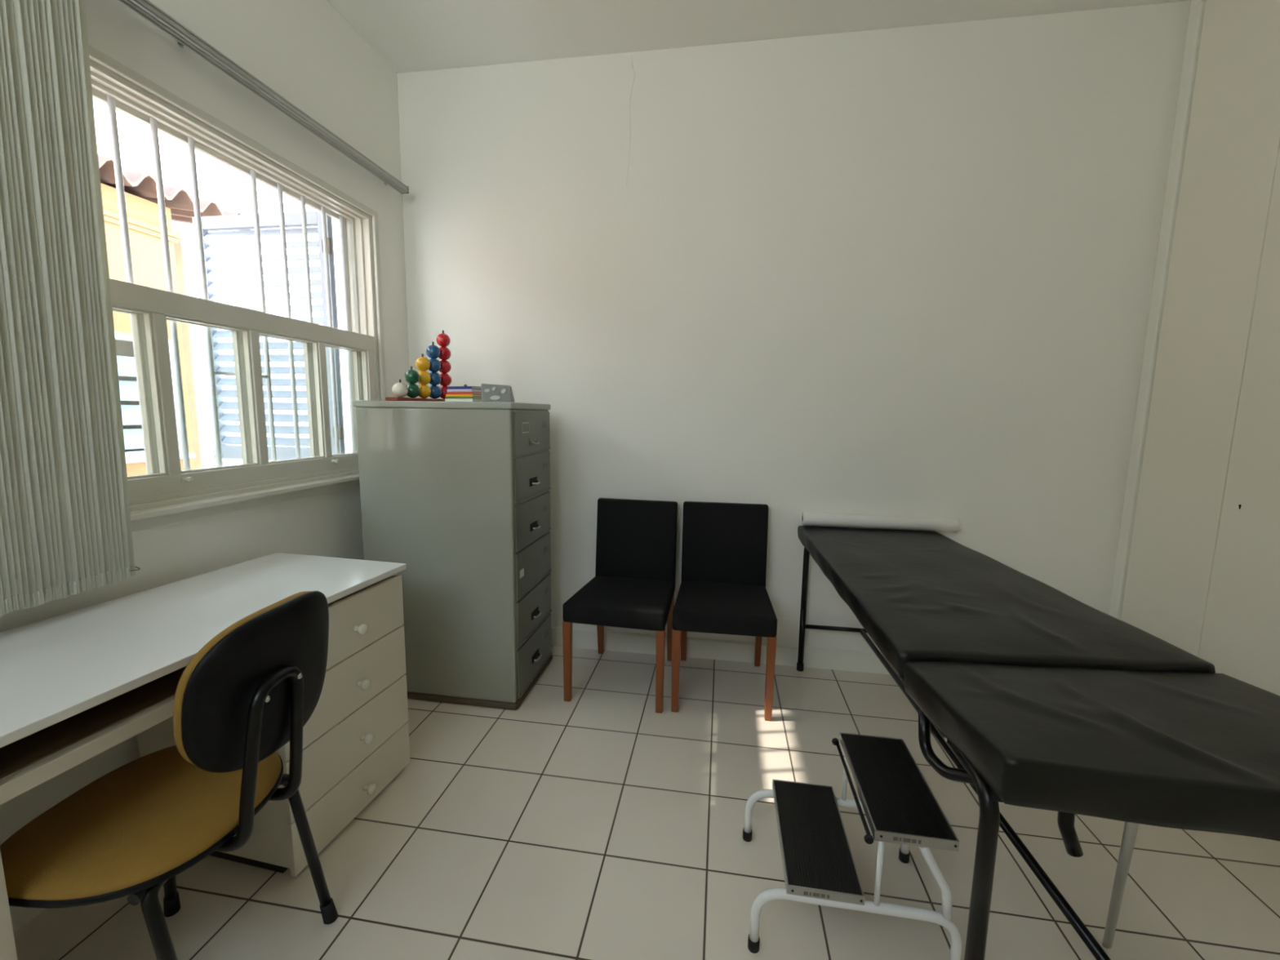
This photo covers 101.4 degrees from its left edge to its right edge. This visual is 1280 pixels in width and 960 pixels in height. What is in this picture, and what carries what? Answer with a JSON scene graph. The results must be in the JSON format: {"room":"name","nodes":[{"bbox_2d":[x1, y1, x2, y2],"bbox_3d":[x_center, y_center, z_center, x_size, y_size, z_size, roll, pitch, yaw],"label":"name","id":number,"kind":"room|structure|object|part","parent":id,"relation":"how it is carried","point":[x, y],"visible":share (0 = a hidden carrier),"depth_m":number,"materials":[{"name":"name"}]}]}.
{"room":"examination room","nodes":[
{"label":"examination room","id":0,"kind":"room"},
{"bbox_2d":[0,0,408,844],"bbox_3d":[-1.618,-0.374,1.145,0.160,2.999,3.548,2,7,9],"label":"wall","id":1,"kind":"structure","parent":0,"point":[305,51],"depth_m":1.97,"materials":[{"name":"white paint"}]},
{"bbox_2d":[8,906,45,932],"bbox_3d":[-1.554,1.068,1.311,0.014,0.100,3.536,2,7,9],"label":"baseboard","id":2,"kind":"structure","parent":1,"relation":"attached to","point":[20,916],"depth_m":1.31,"materials":[{"name":"white tile"}]},
{"bbox_2d":[0,0,408,616],"bbox_3d":[-1.465,-0.506,1.212,0.113,1.612,3.161,2,7,9],"label":"vertical blind","id":3,"kind":"object","parent":1,"relation":"attached to","point":[65,523],"visible":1,"depth_m":1.27,"materials":[{"name":"fabric"}]},
{"bbox_2d":[88,44,386,531],"bbox_3d":[-1.458,-0.564,1.937,0.222,1.310,1.500,2,7,9],"label":"window","id":4,"kind":"structure","parent":1,"relation":"in","point":[167,495],"depth_m":1.92,"materials":[{"name":"white wood"}]},
{"bbox_2d":[106,94,133,283],"bbox_3d":[-1.574,-0.871,1.581,0.018,0.530,0.022,2,7,9],"label":"window grille","id":5,"kind":"object","parent":4,"relation":"attached to","point":[110,100],"depth_m":1.58,"materials":[{"name":"grey metal"}]},
{"bbox_2d":[129,314,147,474],"bbox_3d":[-1.585,-0.265,1.650,0.018,0.494,0.005,2,7,9],"label":"window grille","id":6,"kind":"object","parent":4,"relation":"attached to","point":[130,314],"depth_m":1.66,"materials":[{"name":"grey metal"}]},
{"bbox_2d":[149,117,173,292],"bbox_3d":[-1.556,-0.885,1.697,0.018,0.530,0.023,2,7,9],"label":"window grille","id":7,"kind":"object","parent":4,"relation":"attached to","point":[153,123],"depth_m":1.70,"materials":[{"name":"grey metal"}]},
{"bbox_2d":[169,320,190,470],"bbox_3d":[-1.565,-0.281,1.775,0.018,0.497,0.022,2,7,9],"label":"window grille","id":8,"kind":"object","parent":4,"relation":"attached to","point":[173,326],"depth_m":1.78,"materials":[{"name":"grey metal"}]},
{"bbox_3d":[-1.461,-0.002,1.691,0.026,0.018,0.018,2,7,9],"label":"sash knob","id":9,"kind":"part","parent":4,"relation":"part of","materials":[{"name":"white paint"}]},
{"bbox_2d":[187,137,208,299],"bbox_3d":[-1.537,-0.900,1.814,0.018,0.529,0.023,2,7,9],"label":"window grille","id":10,"kind":"object","parent":4,"relation":"attached to","point":[190,140],"depth_m":1.82,"materials":[{"name":"grey metal"}]},
{"bbox_2d":[204,326,235,466],"bbox_3d":[-1.540,-0.301,1.931,0.018,0.497,0.103,2,7,9],"label":"window grille","id":11,"kind":"object","parent":4,"relation":"attached to","point":[212,372],"depth_m":1.90,"materials":[{"name":"grey metal"}]},
{"bbox_3d":[-1.486,-0.304,1.980,0.028,0.628,1.342,2,7,9],"label":"sash","id":12,"kind":"part","parent":4,"relation":"part of","materials":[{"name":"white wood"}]},
{"bbox_3d":[-1.439,-0.308,1.972,0.038,0.640,1.342,2,7,9],"label":"sash","id":13,"kind":"part","parent":4,"relation":"part of","materials":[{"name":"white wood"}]},
{"bbox_3d":[-1.388,0.060,2.005,0.061,0.057,1.500,2,7,9],"label":"sill","id":14,"kind":"part","parent":4,"relation":"part of","materials":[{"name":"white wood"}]},
{"bbox_2d":[249,168,266,312],"bbox_3d":[-1.500,-0.929,2.048,0.018,0.529,0.025,2,7,9],"label":"window grille","id":15,"kind":"object","parent":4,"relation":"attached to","point":[253,179],"depth_m":2.05,"materials":[{"name":"grey metal"}]},
{"bbox_2d":[191,210,345,460],"bbox_3d":[-1.837,-0.691,2.599,0.753,1.190,0.052,2,7,9],"label":"window shutter","id":16,"kind":"object","parent":4,"relation":"attached to","point":[268,220],"visible":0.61,"depth_m":2.59,"materials":[{"name":"metal"}]},
{"bbox_2d":[262,336,276,461],"bbox_3d":[-1.510,-0.325,2.119,0.018,0.497,0.040,2,7,9],"label":"window grille","id":17,"kind":"object","parent":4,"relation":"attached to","point":[265,343],"depth_m":2.13,"materials":[{"name":"grey metal"}]},
{"bbox_2d":[276,182,291,318],"bbox_3d":[-1.481,-0.945,2.170,0.018,0.529,0.026,2,7,9],"label":"window grille","id":18,"kind":"object","parent":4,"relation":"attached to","point":[280,196],"depth_m":2.17,"materials":[{"name":"grey metal"}]},
{"bbox_2d":[288,340,301,458],"bbox_3d":[-1.490,-0.341,2.248,0.018,0.497,0.025,2,7,9],"label":"window grille","id":19,"kind":"object","parent":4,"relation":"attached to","point":[290,343],"depth_m":2.25,"materials":[{"name":"grey metal"}]},
{"bbox_2d":[300,195,312,323],"bbox_3d":[-1.462,-0.960,2.287,0.018,0.530,0.027,2,7,9],"label":"window grille","id":20,"kind":"object","parent":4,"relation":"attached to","point":[302,197],"depth_m":2.29,"materials":[{"name":"grey metal"}]},
{"bbox_2d":[320,205,332,327],"bbox_3d":[-1.444,-0.975,2.402,0.018,0.529,0.027,2,7,9],"label":"window grille","id":21,"kind":"object","parent":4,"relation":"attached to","point":[322,208],"depth_m":2.41,"materials":[{"name":"grey metal"}]},
{"bbox_2d":[328,347,339,454],"bbox_3d":[-1.453,-0.371,2.481,0.018,0.497,0.027,2,7,9],"label":"window grille","id":22,"kind":"object","parent":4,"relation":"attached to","point":[331,350],"depth_m":2.49,"materials":[{"name":"grey metal"}]},
{"bbox_3d":[-1.358,-0.084,2.339,0.026,0.018,0.018,2,7,9],"label":"sash knob","id":23,"kind":"part","parent":4,"relation":"part of","materials":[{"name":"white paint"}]},
{"bbox_2d":[338,215,349,330],"bbox_3d":[-1.426,-0.989,2.515,0.018,0.529,0.028,2,7,9],"label":"window grille","id":24,"kind":"object","parent":4,"relation":"attached to","point":[341,218],"depth_m":2.52,"materials":[{"name":"grey metal"}]},
{"bbox_2d":[346,350,355,452],"bbox_3d":[-1.435,-0.386,2.593,0.018,0.495,0.028,2,7,9],"label":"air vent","id":25,"kind":"object","parent":4,"relation":"attached to","point":[348,353],"depth_m":2.60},
{"bbox_2d":[93,98,342,285],"bbox_3d":[-15.989,-5.837,17.809,6.100,9.750,12.100,2,7,9],"label":"sky","id":26,"kind":"structure","parent":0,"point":[231,188],"depth_m":15.85,"materials":[{"name":"white"}]},
{"bbox_2d":[13,645,1279,959],"bbox_3d":[0.184,1.217,1.061,3.855,0.080,3.870,2,7,9],"label":"floor","id":27,"kind":"structure","parent":0,"point":[600,824],"depth_m":1.53,"materials":[{"name":"tile"}]},
{"bbox_2d":[0,591,337,959],"bbox_3d":[-1.000,0.708,1.162,0.501,0.872,0.535,1,7,3],"label":"office chair","id":28,"kind":"object","parent":27,"relation":"on","point":[252,690],"visible":0.98,"depth_m":1.06,"materials":[{"name":"yellow fabric"}]},
{"bbox_3d":[-1.038,0.736,1.118,0.284,0.024,0.330,1,7,3],"label":"seat frame","id":29,"kind":"part","parent":28,"relation":"part of","materials":[{"name":"black metal"}]},
{"bbox_3d":[-1.038,0.695,1.113,0.426,0.041,0.432,1,7,3],"label":"seat","id":30,"kind":"part","parent":28,"relation":"part of","materials":[{"name":"yellow fabric"}]},
{"bbox_3d":[-0.858,0.955,0.974,0.179,0.417,0.057,6,9,35],"label":"leg","id":31,"kind":"part","parent":28,"relation":"part of","materials":[{"name":"black metal"}]},
{"bbox_3d":[-1.183,0.907,1.295,0.038,0.413,0.102,-2,8,-24],"label":"leg","id":32,"kind":"part","parent":28,"relation":"part of","materials":[{"name":"black metal"}]},
{"bbox_3d":[-0.851,0.913,1.289,0.153,0.414,0.052,-4,9,-35],"label":"leg","id":33,"kind":"part","parent":28,"relation":"part of","materials":[{"name":"black metal"}]},
{"bbox_2d":[0,552,409,959],"bbox_3d":[-1.190,0.724,1.423,0.567,0.765,1.055,2,8,12],"label":"desk","id":34,"kind":"object","parent":27,"relation":"on","point":[75,686],"visible":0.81,"depth_m":1.44,"materials":[{"name":"white laminate"}]},
{"bbox_3d":[-1.316,0.796,0.934,0.526,0.744,0.026,2,8,12],"label":"panel","id":35,"kind":"part","parent":34,"relation":"part of","materials":[{"name":"beige wood"}]},
{"bbox_2d":[0,694,175,804],"bbox_3d":[-1.248,0.481,1.162,0.505,0.032,0.522,2,8,12],"label":"drawer","id":36,"kind":"object","parent":34,"relation":"attached to","point":[27,762],"depth_m":0.99,"materials":[{"name":"beige wood"}]},
{"bbox_3d":[-0.897,0.632,1.627,0.018,0.180,0.494,2,8,12],"label":"drawer","id":37,"kind":"part","parent":34,"relation":"part of","materials":[{"name":"beige wood"}]},
{"bbox_3d":[-0.900,0.814,1.651,0.018,0.179,0.494,2,8,12],"label":"drawer","id":38,"kind":"part","parent":34,"relation":"part of","materials":[{"name":"beige wood"}]},
{"bbox_3d":[-0.902,0.985,1.673,0.018,0.158,0.494,2,8,12],"label":"drawer","id":39,"kind":"part","parent":34,"relation":"part of","materials":[{"name":"beige wood"}]},
{"bbox_3d":[-0.863,0.461,1.622,0.036,0.033,0.033,2,8,12],"label":"knob","id":40,"kind":"part","parent":34,"relation":"part of","materials":[{"name":"white paint"}]},
{"bbox_3d":[-0.866,0.641,1.645,0.036,0.033,0.033,2,8,12],"label":"knob","id":41,"kind":"part","parent":34,"relation":"part of","materials":[{"name":"white paint"}]},
{"bbox_3d":[-0.894,0.450,1.604,0.018,0.180,0.494,2,8,12],"label":"drawer","id":42,"kind":"part","parent":34,"relation":"part of","materials":[{"name":"beige wood"}]},
{"bbox_3d":[-0.869,0.823,1.669,0.036,0.033,0.033,2,8,12],"label":"knob","id":43,"kind":"part","parent":34,"relation":"part of","materials":[{"name":"white paint"}]},
{"bbox_3d":[-0.871,0.996,1.691,0.036,0.033,0.033,2,8,12],"label":"knob","id":44,"kind":"part","parent":34,"relation":"part of","materials":[{"name":"white paint"}]},
{"bbox_2d":[352,400,552,710],"bbox_3d":[-0.829,0.304,2.493,0.737,1.333,0.498,2,7,9],"label":"filing cabinet","id":45,"kind":"object","parent":27,"relation":"on","point":[457,493],"visible":0.98,"depth_m":2.26,"materials":[{"name":"grey metal"}]},
{"bbox_2d":[385,330,451,401],"bbox_3d":[-0.975,-0.519,2.348,0.070,0.332,0.362,4,8,22],"label":"toy","id":46,"kind":"object","parent":45,"relation":"on","point":[411,376],"visible":0.95,"depth_m":2.38,"materials":[{"name":"multicoloured wood"}]},
{"bbox_3d":[-0.832,-0.343,2.414,0.711,0.028,0.494,2,7,9],"label":"panel","id":47,"kind":"part","parent":45,"relation":"part of","materials":[{"name":"metal"}]},
{"bbox_2d":[444,398,481,401],"bbox_3d":[-0.748,-0.349,2.305,0.170,0.013,0.127,5,8,29],"label":"book","id":48,"kind":"object","parent":45,"relation":"on","point":[446,399],"visible":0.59,"depth_m":2.24,"materials":[{"name":"white paper"}]},
{"bbox_2d":[444,396,481,399],"bbox_3d":[-0.747,-0.360,2.303,0.166,0.008,0.127,5,8,28],"label":"book","id":49,"kind":"object","parent":48,"relation":"on","point":[476,397],"visible":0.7,"depth_m":2.24,"materials":[{"name":"paper"}]},
{"bbox_2d":[445,394,481,396],"bbox_3d":[-0.746,-0.369,2.302,0.160,0.010,0.127,5,8,28],"label":"book","id":50,"kind":"object","parent":49,"relation":"on","point":[446,395],"visible":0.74,"depth_m":2.24,"materials":[{"name":"yellow paper"}]},
{"bbox_2d":[446,391,481,394],"bbox_3d":[-0.745,-0.379,2.301,0.154,0.009,0.127,5,8,29],"label":"book","id":51,"kind":"object","parent":50,"relation":"on","point":[447,393],"visible":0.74,"depth_m":2.24,"materials":[{"name":"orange paper"}]},
{"bbox_2d":[446,388,481,392],"bbox_3d":[-0.744,-0.390,2.299,0.148,0.012,0.127,5,8,28],"label":"book","id":52,"kind":"object","parent":51,"relation":"on","point":[468,389],"visible":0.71,"depth_m":2.24,"materials":[{"name":"white paper"}]},
{"bbox_2d":[447,386,481,389],"bbox_3d":[-0.743,-0.402,2.297,0.140,0.011,0.127,5,8,28],"label":"book","id":53,"kind":"object","parent":52,"relation":"on","point":[448,387],"visible":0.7,"depth_m":2.24,"materials":[{"name":"blue paper"}]},
{"bbox_2d":[480,383,515,402],"bbox_3d":[-0.605,-0.367,2.204,0.156,0.078,0.061,2,7,9],"label":"box","id":54,"kind":"object","parent":45,"relation":"on","point":[490,393],"visible":0.98,"depth_m":2.20,"materials":[{"name":"grey plastic"}]},
{"bbox_3d":[-0.483,-0.216,2.377,0.015,0.184,0.442,2,7,9],"label":"drawer","id":55,"kind":"part","parent":45,"relation":"part of","materials":[{"name":"grey metal"}]},
{"bbox_3d":[-0.486,-0.021,2.402,0.015,0.195,0.442,2,7,9],"label":"drawer","id":56,"kind":"part","parent":45,"relation":"part of","materials":[{"name":"grey metal"}]},
{"bbox_3d":[-0.489,0.182,2.428,0.015,0.198,0.442,2,7,9],"label":"drawer","id":57,"kind":"part","parent":45,"relation":"part of","materials":[{"name":"grey metal"}]},
{"bbox_3d":[-0.482,-0.173,2.363,0.004,0.036,0.090,2,7,9],"label":"handle plate","id":58,"kind":"part","parent":45,"relation":"part of","materials":[{"name":"grey metal"}]},
{"bbox_3d":[-0.492,0.391,2.455,0.015,0.208,0.442,2,7,9],"label":"drawer","id":59,"kind":"part","parent":45,"relation":"part of","materials":[{"name":"grey metal"}]},
{"bbox_3d":[-0.485,0.007,2.386,0.004,0.036,0.090,2,7,9],"label":"handle plate","id":60,"kind":"part","parent":45,"relation":"part of","materials":[{"name":"silver metal"}]},
{"bbox_3d":[-0.495,0.605,2.483,0.015,0.207,0.442,2,7,9],"label":"drawer","id":61,"kind":"part","parent":45,"relation":"part of","materials":[{"name":"grey metal"}]},
{"bbox_3d":[-0.499,0.827,2.511,0.015,0.224,0.442,2,7,9],"label":"drawer","id":62,"kind":"part","parent":45,"relation":"part of","materials":[{"name":"grey metal"}]},
{"bbox_3d":[-0.488,0.211,2.412,0.004,0.036,0.090,2,7,9],"label":"handle plate","id":63,"kind":"part","parent":45,"relation":"part of","materials":[{"name":"silver metal"}]},
{"bbox_3d":[-0.494,0.628,2.466,0.004,0.036,0.090,2,7,9],"label":"handle plate","id":64,"kind":"part","parent":45,"relation":"part of","materials":[{"name":"silver metal"}]},
{"bbox_3d":[-0.474,0.013,2.385,0.024,0.015,0.076,2,7,9],"label":"handle","id":65,"kind":"part","parent":45,"relation":"part of","materials":[{"name":"silver metal"}]},
{"bbox_3d":[-0.471,-0.168,2.361,0.024,0.015,0.076,2,7,9],"label":"handle","id":66,"kind":"part","parent":45,"relation":"part of","materials":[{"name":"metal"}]},
{"bbox_3d":[-0.497,0.838,2.493,0.004,0.036,0.090,2,7,9],"label":"handle plate","id":67,"kind":"part","parent":45,"relation":"part of","materials":[{"name":"silver metal"}]},
{"bbox_3d":[-0.477,0.217,2.411,0.024,0.015,0.076,2,7,9],"label":"handle","id":68,"kind":"part","parent":45,"relation":"part of","materials":[{"name":"silver metal"}]},
{"bbox_3d":[-0.483,0.633,2.465,0.024,0.015,0.076,2,7,9],"label":"handle","id":69,"kind":"part","parent":45,"relation":"part of","materials":[{"name":"silver metal"}]},
{"bbox_3d":[-0.486,0.844,2.492,0.024,0.015,0.076,2,7,9],"label":"handle","id":70,"kind":"part","parent":45,"relation":"part of","materials":[{"name":"silver metal"}]},
{"bbox_2d":[562,497,677,713],"bbox_3d":[-0.068,0.555,2.517,0.457,0.852,0.525,2,8,11],"label":"dining chair","id":71,"kind":"object","parent":27,"relation":"on","point":[633,586],"visible":0.98,"depth_m":2.65,"materials":[{"name":"black fabric"}]},
{"bbox_3d":[-0.325,0.811,2.354,0.037,0.378,0.037,2,8,11],"label":"leg","id":72,"kind":"part","parent":71,"relation":"part of","materials":[{"name":"brown wood"}]},
{"bbox_3d":[-0.213,0.755,2.804,0.036,0.378,0.071,2,8,11],"label":"leg","id":73,"kind":"part","parent":71,"relation":"part of","materials":[{"name":"brown wood"}]},
{"bbox_3d":[-0.070,0.561,2.511,0.457,0.094,0.510,2,8,11],"label":"seat","id":74,"kind":"part","parent":71,"relation":"part of","materials":[{"name":"black fabric"}]},
{"bbox_3d":[-0.021,0.314,2.706,0.418,0.422,0.080,2,8,11],"label":"backrest","id":75,"kind":"part","parent":71,"relation":"part of","materials":[{"name":"black fabric"}]},
{"bbox_3d":[0.087,0.828,2.273,0.037,0.378,0.037,2,8,11],"label":"leg","id":76,"kind":"part","parent":71,"relation":"part of","materials":[{"name":"brown wood"}]},
{"bbox_3d":[0.158,0.770,2.731,0.036,0.378,0.071,2,8,11],"label":"leg","id":77,"kind":"part","parent":71,"relation":"part of","materials":[{"name":"brown wood"}]},
{"bbox_2d":[671,501,777,720],"bbox_3d":[0.391,0.569,2.460,0.438,0.852,0.525,2,7,8],"label":"dining chair","id":78,"kind":"object","parent":27,"relation":"on","point":[722,590],"visible":1,"depth_m":2.61,"materials":[{"name":"black fabric"}]},
{"bbox_3d":[0.155,0.828,2.283,0.037,0.378,0.037,2,7,8],"label":"leg","id":79,"kind":"part","parent":78,"relation":"part of","materials":[{"name":"brown wood"}]},
{"bbox_3d":[0.229,0.770,2.739,0.036,0.378,0.071,2,7,8],"label":"leg","id":80,"kind":"part","parent":78,"relation":"part of","materials":[{"name":"brown wood"}]},
{"bbox_3d":[0.390,0.575,2.454,0.438,0.094,0.510,2,7,8],"label":"seat","id":81,"kind":"part","parent":78,"relation":"part of","materials":[{"name":"black fabric"}]},
{"bbox_3d":[0.425,0.328,2.651,0.424,0.422,0.080,2,7,8],"label":"backrest","id":82,"kind":"part","parent":78,"relation":"part of","materials":[{"name":"black fabric"}]},
{"bbox_3d":[0.610,0.782,2.686,0.036,0.378,0.071,2,7,8],"label":"leg","id":83,"kind":"part","parent":78,"relation":"part of","materials":[{"name":"brown wood"}]},
{"bbox_3d":[0.551,0.840,2.227,0.037,0.378,0.037,2,7,8],"label":"leg","id":84,"kind":"part","parent":78,"relation":"part of","materials":[{"name":"brown wood"}]},
{"bbox_2d":[742,732,962,959],"bbox_3d":[0.532,0.953,1.398,0.482,0.367,0.378,2,7,9],"label":"step stool","id":85,"kind":"object","parent":27,"relation":"on","point":[899,805],"visible":1,"depth_m":1.30,"materials":[{"name":"white metal"}]},
{"bbox_3d":[0.557,1.023,1.572,0.477,0.160,0.022,2,7,9],"label":"leg frame","id":86,"kind":"part","parent":85,"relation":"part of","materials":[{"name":"white metal"}]},
{"bbox_3d":[0.578,0.774,1.550,0.020,0.020,0.011,2,7,9],"label":"knob","id":87,"kind":"part","parent":85,"relation":"part of","materials":[{"name":"black rubber"}]},
{"bbox_3d":[0.553,0.797,1.371,0.009,0.009,0.362,2,7,9],"label":"hinge rod","id":88,"kind":"part","parent":85,"relation":"part of","materials":[{"name":"black metal"}]},
{"bbox_3d":[0.504,1.065,1.241,0.477,0.160,0.022,2,7,9],"label":"leg frame","id":89,"kind":"part","parent":85,"relation":"part of","materials":[{"name":"white metal"}]},
{"bbox_3d":[0.522,0.819,1.195,0.020,0.020,0.011,2,7,9],"label":"knob","id":90,"kind":"part","parent":85,"relation":"part of","materials":[{"name":"black rubber"}]},
{"bbox_2d":[796,525,1279,959],"bbox_3d":[1.011,0.709,1.698,0.712,0.788,1.904,2,7,7],"label":"bed","id":91,"kind":"object","parent":27,"relation":"on","point":[1038,696],"visible":1,"depth_m":1.05,"materials":[{"name":"black leather"}]},
{"bbox_3d":[0.824,0.805,2.669,0.029,0.318,0.029,2,7,9],"label":"leg","id":92,"kind":"part","parent":91,"relation":"part of","materials":[{"name":"black metal"}]},
{"bbox_2d":[801,511,959,532],"bbox_3d":[1.152,0.203,2.542,0.704,0.065,0.065,2,7,9],"label":"paper roll","id":93,"kind":"object","parent":91,"relation":"on","point":[823,519],"visible":1,"depth_m":2.52,"materials":[{"name":"paper"}]},
{"bbox_3d":[0.712,0.582,1.767,0.029,0.352,1.776,2,7,8],"label":"frame","id":94,"kind":"part","parent":91,"relation":"part of","materials":[{"name":"black metal"}]},
{"bbox_3d":[0.904,0.542,0.840,0.622,0.023,0.023,2,7,9],"label":"cross rail","id":95,"kind":"part","parent":91,"relation":"part of","materials":[{"name":"black metal"}]},
{"bbox_3d":[1.038,0.352,1.880,0.727,0.088,1.453,2,7,9],"label":"mattress","id":96,"kind":"part","parent":91,"relation":"part of","materials":[{"name":"black leather"}]},
{"bbox_2d":[903,660,1279,840],"bbox_3d":[0.937,0.467,0.978,0.721,0.126,0.505,2,7,9],"label":"cushion","id":97,"kind":"object","parent":91,"relation":"on","point":[1182,744],"depth_m":0.88,"materials":[{"name":"black leather"}]},
{"bbox_3d":[0.984,0.832,1.076,0.017,0.688,0.513,8,10,44],"label":"prop rod","id":98,"kind":"part","parent":91,"relation":"part of","materials":[{"name":"metal"}]},
{"bbox_2d":[327,0,1191,73],"bbox_3d":[0.229,-1.848,0.665,3.855,0.099,3.870,2,7,9],"label":"ceiling","id":99,"kind":"structure","parent":0,"point":[409,35],"depth_m":2.29,"materials":[{"name":"paint"}]},
{"bbox_2d":[396,0,1191,652],"bbox_3d":[0.495,-0.542,2.681,3.855,2.999,0.160,2,7,9],"label":"wall","id":100,"kind":"structure","parent":0,"point":[908,271],"depth_m":2.50,"materials":[{"name":"white paint"}]},
{"bbox_2d":[626,55,635,186],"bbox_3d":[-0.043,-1.732,2.533,0.039,0.585,0.003,2,7,9],"label":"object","id":101,"kind":"structure","parent":100,"relation":"attached to","point":[631,55],"depth_m":2.54,"materials":[{"name":"white paint"}]},
{"bbox_2d":[551,626,896,674],"bbox_3d":[0.461,0.904,2.781,3.535,0.108,0.014,2,7,9],"label":"baseboard","id":102,"kind":"structure","parent":100,"relation":"attached to","point":[864,661],"depth_m":2.77,"materials":[{"name":"white tile"}]},
{"bbox_2d":[1108,0,1191,614],"bbox_3d":[2.031,-0.248,0.582,0.160,2.999,3.548,2,7,9],"label":"wall","id":103,"kind":"structure","parent":0,"point":[1191,0],"depth_m":2.29,"materials":[{"name":"white paint"}]},
{"bbox_2d":[1109,0,1207,620],"bbox_3d":[1.940,-0.246,0.589,0.022,2.992,3.496,2,7,9],"label":"trim","id":104,"kind":"structure","parent":103,"relation":"attached to","point":[1197,10],"depth_m":2.23,"materials":[{"name":"white wood"}]},
{"bbox_2d":[1120,0,1279,657],"bbox_3d":[2.175,-0.410,2.052,0.013,2.910,0.392,2,7,9],"label":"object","id":105,"kind":"structure","parent":103,"relation":"in","point":[1233,142],"depth_m":2.01,"materials":[{"name":"white paint"}]},
{"bbox_2d":[1198,146,1279,695],"bbox_3d":[2.108,-0.357,1.637,0.015,2.910,0.446,2,7,9],"label":"door","id":106,"kind":"structure","parent":103,"relation":"in","point":[1241,633],"depth_m":1.80,"materials":[{"name":"white wood"}]},
{"label":"outside","id":107,"kind":"structure","parent":0,"visible":0},
{"bbox_3d":[-7.739,0.542,7.615,13.838,0.050,25.000,2,7,9],"label":"ground","id":108,"kind":"structure","parent":107,"visible":0},
{"bbox_2d":[97,154,254,476],"bbox_3d":[-4.973,-0.514,1.940,3.400,3.578,5.000,2,7,9],"label":"neighbouring house","id":109,"kind":"structure","parent":108,"relation":"on","point":[140,186],"depth_m":3.34,"materials":[{"name":"paint"}]},
{"bbox_2d":[115,339,144,451],"bbox_3d":[-3.432,-0.503,3.075,0.010,0.762,1.092,2,7,9],"label":"blind","id":110,"kind":"object","parent":109,"relation":"hanging from","point":[123,348],"depth_m":3.44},
{"bbox_3d":[-3.282,-0.455,3.057,0.046,0.583,1.040,2,7,9],"label":"louvre glass","id":111,"kind":"part","parent":109,"relation":"part of","materials":[{"name":"white glass"}]},
{"bbox_2d":[173,231,352,469],"bbox_3d":[-2.971,-0.956,8.158,0.150,2.920,8.080,2,7,9],"label":"wall","id":112,"kind":"structure","parent":108,"relation":"on","point":[184,250],"depth_m":4.39,"materials":[{"name":"white paint"}]},
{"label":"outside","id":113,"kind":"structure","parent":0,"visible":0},
{"bbox_2d":[231,230,342,273],"bbox_3d":[-6.496,-4.076,7.546,0.021,0.562,14.401,2,7,9],"label":"overhead cable","id":114,"kind":"object","parent":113,"point":[231,230],"visible":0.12,"depth_m":9.28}
]}

